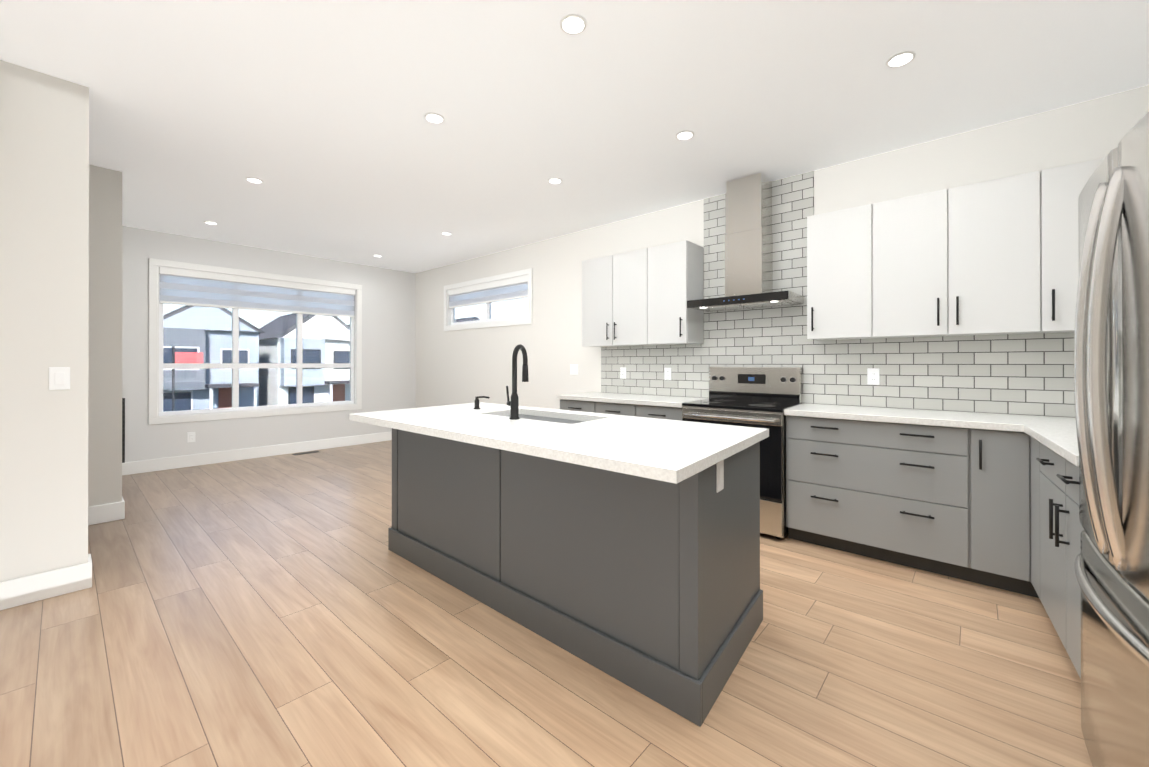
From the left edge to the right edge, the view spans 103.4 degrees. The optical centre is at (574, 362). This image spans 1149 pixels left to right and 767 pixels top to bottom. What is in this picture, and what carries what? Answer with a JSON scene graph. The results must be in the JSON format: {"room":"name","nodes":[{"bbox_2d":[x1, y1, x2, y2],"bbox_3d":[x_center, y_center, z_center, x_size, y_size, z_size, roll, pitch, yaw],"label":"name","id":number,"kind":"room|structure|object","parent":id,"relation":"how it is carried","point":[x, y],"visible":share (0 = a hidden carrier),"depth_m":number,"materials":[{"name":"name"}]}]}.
{"room":"kitchen","nodes":[
{"label":"kitchen","id":0,"kind":"room"},
{"bbox_2d":[0,59,88,581],"bbox_3d":[-3.507,-0.142,1.653,0.140,2.750,2.370,0,0,42],"label":"wall","id":1,"kind":"structure","parent":0,"point":[44,222],"depth_m":2.37,"materials":[{"name":"white paint"}]},
{"bbox_2d":[0,555,91,609],"bbox_3d":[-3.446,1.163,1.606,0.019,0.140,2.385,0,0,42],"label":"baseboard","id":2,"kind":"structure","parent":1,"relation":"attached to","point":[37,587],"depth_m":2.37,"materials":[{"name":"white wood"}]},
{"bbox_2d":[49,367,69,389],"bbox_3d":[-2.735,0.085,2.411,0.010,0.120,0.075,0,0,42],"label":"light switch","id":3,"kind":"object","parent":1,"relation":"attached to","point":[59,378],"visible":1,"depth_m":2.41,"materials":[{"name":"white plastic"}]},
{"bbox_2d":[88,164,122,506],"bbox_3d":[-5.175,-0.138,3.276,1.970,2.750,2.590,0,0,42],"label":"wall","id":4,"kind":"structure","parent":0,"point":[105,337],"depth_m":3.52,"materials":[{"name":"white paint"}]},
{"bbox_2d":[88,499,124,524],"bbox_3d":[-4.428,1.165,2.621,0.019,0.140,2.605,0,0,42],"label":"baseboard","id":5,"kind":"structure","parent":4,"relation":"attached to","point":[115,511],"depth_m":3.52,"materials":[{"name":"white wood"}]},
{"bbox_2d":[122,226,415,461],"bbox_3d":[-4.801,-0.133,5.275,0.120,2.750,6.320,0,0,42],"label":"wall","id":6,"kind":"structure","parent":0,"point":[388,339],"depth_m":5.99,"materials":[{"name":"white paint"}]},
{"bbox_2d":[122,398,124,462],"bbox_3d":[-4.966,0.751,4.983,0.016,0.720,0.045,0,0,42],"label":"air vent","id":7,"kind":"object","parent":6,"relation":"in","point":[123,430],"visible":0.5,"depth_m":4.99,"materials":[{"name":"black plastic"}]},
{"bbox_2d":[187,432,194,442],"bbox_3d":[-4.580,0.892,5.425,0.008,0.120,0.075,0,0,42],"label":"electrical outlet","id":8,"kind":"object","parent":6,"relation":"attached to","point":[190,436],"visible":1,"depth_m":5.42,"materials":[{"name":"white plastic"}]},
{"bbox_2d":[148,258,361,424],"bbox_3d":[-4.076,-0.236,6.070,0.123,1.890,2.380,0,0,42],"label":"window","id":9,"kind":"structure","parent":6,"relation":"in","point":[188,284],"depth_m":5.83,"materials":[{"name":"white"}]},
{"bbox_2d":[122,431,391,475],"bbox_3d":[-3.860,1.174,6.229,0.019,0.140,3.580,0,0,42],"label":"baseboard","id":10,"kind":"structure","parent":6,"relation":"attached to","point":[135,467],"depth_m":5.81,"materials":[{"name":"white wood"}]},
{"bbox_2d":[0,440,1092,766],"bbox_3d":[-1.721,1.285,2.626,8.240,0.100,6.440,0,0,42],"label":"floor","id":11,"kind":"structure","parent":0,"point":[286,610],"depth_m":1.85,"materials":[{"name":"brown wood"}]},
{"bbox_2d":[292,451,318,454],"bbox_3d":[-3.683,1.240,6.226,0.110,0.007,0.310,0,0,42],"label":"floor vent","id":12,"kind":"object","parent":11,"relation":"in","point":[305,453],"visible":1,"depth_m":6.20,"materials":[{"name":"grey metal"}]},
{"bbox_2d":[383,426,762,726],"bbox_3d":[-0.144,0.797,2.609,2.279,0.876,0.855,0,0,42],"label":"kitchen island","id":13,"kind":"object","parent":11,"relation":"on","point":[624,549],"depth_m":1.91,"materials":[{"name":"grey wood"}]},
{"bbox_2d":[349,402,768,485],"bbox_3d":[-0.237,0.340,2.523,2.380,0.038,1.070,0,0,42],"label":"island countertop","id":14,"kind":"structure","parent":13,"relation":"on","point":[662,450],"depth_m":1.99,"materials":[{"name":"white stone"}]},
{"bbox_2d":[473,396,489,408],"bbox_3d":[-0.647,0.277,3.150,0.084,0.089,0.093,0,0,42],"label":"soap dispenser","id":15,"kind":"object","parent":14,"relation":"on","point":[476,403],"visible":1,"depth_m":3.13,"materials":[{"name":"black"}]},
{"bbox_2d":[506,344,528,419],"bbox_3d":[-0.317,0.107,2.643,0.115,0.428,0.191,0,0,42],"label":"faucet","id":16,"kind":"object","parent":14,"relation":"on","point":[513,403],"visible":1,"depth_m":2.57,"materials":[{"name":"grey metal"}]},
{"bbox_2d":[519,410,592,421],"bbox_3d":[-0.197,0.469,2.769,0.838,0.242,0.394,0,0,42],"label":"sink","id":17,"kind":"object","parent":14,"relation":"in","point":[548,417],"depth_m":2.92,"materials":[{"name":"silver metal"}]},
{"bbox_2d":[560,400,631,415],"bbox_3d":[0.377,0.802,4.495,0.959,0.876,0.618,0,0,42],"label":"base cabinet","id":18,"kind":"object","parent":11,"relation":"on","point":[573,405],"depth_m":4.24,"materials":[{"name":"grey wood"}]},
{"bbox_2d":[556,392,707,407],"bbox_3d":[0.534,0.344,4.339,1.440,0.038,0.646,0,0,42],"label":"countertop","id":19,"kind":"structure","parent":18,"relation":"on","point":[600,397],"depth_m":4.12,"materials":[{"name":"white stone"}]},
{"bbox_2d":[632,404,681,420],"bbox_3d":[0.907,0.801,4.026,0.456,0.876,0.618,0,0,42],"label":"base cabinet","id":20,"kind":"object","parent":11,"relation":"on","point":[638,410],"depth_m":3.80,"materials":[{"name":"grey wood"}]},
{"bbox_2d":[682,367,801,538],"bbox_3d":[1.314,0.638,3.588,0.810,1.200,0.714,0,0,42],"label":"range","id":21,"kind":"object","parent":11,"relation":"on","point":[760,397],"visible":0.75,"depth_m":3.40,"materials":[{"name":"silver metal"}]},
{"bbox_2d":[786,439,967,580],"bbox_3d":[2.000,0.798,3.059,1.004,0.876,0.617,0,0,42],"label":"base cabinet","id":22,"kind":"object","parent":11,"relation":"on","point":[905,508],"depth_m":2.78,"materials":[{"name":"grey wood"}]},
{"bbox_2d":[784,403,1078,462],"bbox_3d":[2.032,0.340,2.364,1.980,0.038,1.616,0,0,42],"label":"countertop","id":23,"kind":"structure","parent":22,"relation":"on","point":[1018,438],"depth_m":2.61,"materials":[{"name":"white stone"}]},
{"bbox_2d":[964,455,1023,593],"bbox_3d":[2.472,0.797,2.641,0.257,0.876,0.617,0,0,42],"label":"base cabinet","id":24,"kind":"object","parent":11,"relation":"on","point":[990,499],"depth_m":2.44,"materials":[{"name":"grey wood"}]},
{"bbox_2d":[1028,463,1031,595],"bbox_3d":[2.558,0.796,2.020,0.735,0.876,0.236,0,0,42],"label":"base cabinet","id":25,"kind":"object","parent":11,"relation":"on","point":[1029,464],"depth_m":2.34,"materials":[{"name":"grey wood"}]},
{"bbox_2d":[1032,463,1043,605],"bbox_3d":[2.319,0.795,1.748,0.733,0.876,0.488,0,0,42],"label":"base cabinet","id":26,"kind":"object","parent":11,"relation":"on","point":[1037,547],"depth_m":2.22,"materials":[{"name":"grey wood"}]},
{"bbox_2d":[1040,459,1083,678],"bbox_3d":[2.060,0.794,1.455,0.734,0.876,0.294,0,0,42],"label":"base cabinet","id":27,"kind":"object","parent":11,"relation":"on","point":[1061,528],"depth_m":1.81,"materials":[{"name":"grey wood"}]},
{"bbox_2d":[1074,112,1148,766],"bbox_3d":[1.569,0.339,0.977,0.652,1.784,0.910,0,0,37],"label":"refrigerator","id":28,"kind":"object","parent":11,"relation":"on","point":[1111,365],"visible":1,"depth_m":1.10,"materials":[{"name":"grey metal"}]},
{"bbox_2d":[0,0,1148,272],"bbox_3d":[-1.721,-1.565,2.633,8.240,0.100,6.440,0,0,42],"label":"ceiling","id":29,"kind":"structure","parent":0,"point":[310,114],"depth_m":2.58,"materials":[{"name":"white paint"}]},
{"bbox_2d":[204,221,217,224],"bbox_3d":[-3.928,-1.506,4.907,0.123,0.005,0.123,0,0,36],"label":"recessed light","id":30,"kind":"object","parent":29,"relation":"in","point":[207,222],"depth_m":4.91,"materials":[{"name":"white plastic"}]},
{"bbox_2d":[245,177,263,183],"bbox_3d":[-2.654,-1.509,3.766,0.123,0.005,0.123,0,0,-3],"label":"recessed light","id":31,"kind":"object","parent":29,"relation":"in","point":[254,180],"depth_m":3.76,"materials":[{"name":"white plastic"}]},
{"bbox_2d":[424,113,444,123],"bbox_3d":[-0.868,-1.511,2.812,0.123,0.005,0.123,0,0,-3],"label":"recessed light","id":32,"kind":"object","parent":29,"relation":"in","point":[434,118],"depth_m":2.81,"materials":[{"name":"white plastic"}]},
{"bbox_2d":[548,178,562,183],"bbox_3d":[-0.161,-1.509,3.776,0.123,0.005,0.123,0,0,-3],"label":"recessed light","id":33,"kind":"object","parent":29,"relation":"in","point":[552,180],"depth_m":3.76,"materials":[{"name":"white plastic"}]},
{"bbox_2d":[559,14,586,34],"bbox_3d":[-0.006,-1.513,2.036,0.123,0.005,0.123,0,0,36],"label":"recessed light","id":34,"kind":"object","parent":29,"relation":"in","point":[572,24],"depth_m":2.03,"materials":[{"name":"white plastic"}]},
{"bbox_2d":[675,131,693,139],"bbox_3d":[0.735,-1.511,3.023,0.123,0.005,0.123,0,0,-3],"label":"recessed light","id":35,"kind":"object","parent":29,"relation":"in","point":[683,135],"depth_m":3.02,"materials":[{"name":"white plastic"}]},
{"bbox_2d":[886,51,915,67],"bbox_3d":[1.631,-1.513,2.270,0.123,0.005,0.123,0,0,-3],"label":"recessed light","id":36,"kind":"object","parent":29,"relation":"in","point":[901,59],"depth_m":2.26,"materials":[{"name":"white plastic"}]},
{"bbox_2d":[416,85,1148,417],"bbox_3d":[0.373,-0.134,4.995,8.240,2.750,0.120,0,0,42],"label":"wall","id":37,"kind":"structure","parent":0,"point":[461,366],"depth_m":5.01,"materials":[{"name":"white paint"}]},
{"bbox_2d":[444,268,531,330],"bbox_3d":[-1.240,-0.836,6.403,1.980,0.700,0.123,0,0,42],"label":"window","id":38,"kind":"structure","parent":37,"relation":"in","point":[488,291],"depth_m":6.33,"materials":[{"name":"white"}]},
{"bbox_2d":[570,364,577,374],"bbox_3d":[-0.007,0.082,5.244,0.120,0.120,0.010,0,0,42],"label":"light switch","id":39,"kind":"object","parent":37,"relation":"attached to","point":[573,369],"visible":1,"depth_m":5.24,"materials":[{"name":"white plastic"}]},
{"bbox_2d":[582,240,703,346],"bbox_3d":[0.619,-0.614,4.444,1.200,0.892,0.362,0,0,42],"label":"upper cabinet","id":40,"kind":"object","parent":37,"relation":"attached to","point":[641,297],"visible":1,"depth_m":4.22,"materials":[{"name":"white wood"}]},
{"bbox_2d":[687,172,803,311],"bbox_3d":[1.391,-0.984,3.739,0.815,1.052,0.396,0,0,42],"label":"range hood","id":41,"kind":"object","parent":37,"relation":"attached to","point":[748,260],"visible":1,"depth_m":3.67,"materials":[{"name":"silver metal"}]},
{"bbox_2d":[601,171,1074,416],"bbox_3d":[1.809,-0.594,3.640,4.048,1.834,0.008,0,0,42],"label":"tile backsplash","id":42,"kind":"structure","parent":37,"relation":"attached to","point":[1025,374],"depth_m":3.54,"materials":[{"name":"white tile"}]},
{"bbox_2d":[620,367,625,378],"bbox_3d":[0.512,0.110,4.774,0.075,0.120,0.008,0,0,42],"label":"outlet","id":43,"kind":"object","parent":42,"relation":"attached to","point":[622,372],"visible":1,"depth_m":4.77,"materials":[{"name":"white plastic"}]},
{"bbox_2d":[664,368,670,379],"bbox_3d":[0.909,0.110,4.423,0.075,0.120,0.008,0,0,42],"label":"outlet","id":44,"kind":"object","parent":42,"relation":"attached to","point":[667,373],"visible":1,"depth_m":4.42,"materials":[{"name":"white plastic"}]},
{"bbox_2d":[867,368,879,384],"bbox_3d":[2.175,0.102,3.303,0.075,0.120,0.008,0,0,42],"label":"outlet","id":45,"kind":"object","parent":42,"relation":"attached to","point":[873,376],"visible":1,"depth_m":3.30,"materials":[{"name":"white plastic"}]},
{"bbox_2d":[807,205,872,339],"bbox_3d":[1.948,-0.619,3.293,0.403,0.888,0.324,0,0,42],"label":"upper cabinet","id":46,"kind":"object","parent":37,"relation":"attached to","point":[838,242],"depth_m":3.17,"materials":[{"name":"white wood"}]},
{"bbox_2d":[867,171,1038,337],"bbox_3d":[2.395,-0.620,2.897,0.790,0.888,0.324,0,0,42],"label":"upper cabinet","id":47,"kind":"object","parent":37,"relation":"attached to","point":[1000,256],"depth_m":2.75,"materials":[{"name":"white wood"}]},
{"bbox_2d":[1039,158,1103,332],"bbox_3d":[2.840,-0.621,2.503,0.400,0.888,0.324,0,0,42],"label":"upper cabinet","id":48,"kind":"object","parent":37,"relation":"attached to","point":[1060,188],"depth_m":2.46,"materials":[{"name":"white wood"}]},
{"label":"outside","id":49,"kind":"structure","parent":0,"visible":0},
{"bbox_3d":[-60.017,4.854,58.363,152.600,0.230,160.000,0,0,42],"label":"ground","id":50,"kind":"structure","parent":49,"visible":0},
{"bbox_2d":[172,346,202,410],"bbox_3d":[-17.703,1.979,20.779,0.100,5.400,1.100,0,0,42],"label":"flag","id":51,"kind":"object","parent":50,"relation":"on","point":[198,356],"depth_m":20.59,"materials":[{"name":"red fabric"}]},
{"bbox_2d":[163,305,264,411],"bbox_3d":[-29.021,0.087,34.475,12.900,9.250,7.000,0,0,42],"label":"house","id":52,"kind":"structure","parent":50,"relation":"on","point":[205,386],"depth_m":31.40,"materials":[{"name":"grey"}]},
{"bbox_2d":[259,313,349,405],"bbox_3d":[-24.016,0.076,40.128,12.900,9.300,7.000,0,0,42],"label":"house","id":53,"kind":"structure","parent":50,"relation":"on","point":[270,347],"depth_m":36.36,"materials":[{"name":"white"}]},
{"bbox_2d":[455,317,479,322],"bbox_3d":[-14.008,-0.072,51.435,12.900,9.650,7.000,0,0,42],"label":"house","id":54,"kind":"structure","parent":50,"relation":"on","point":[467,319],"depth_m":48.87,"materials":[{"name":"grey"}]}
]}

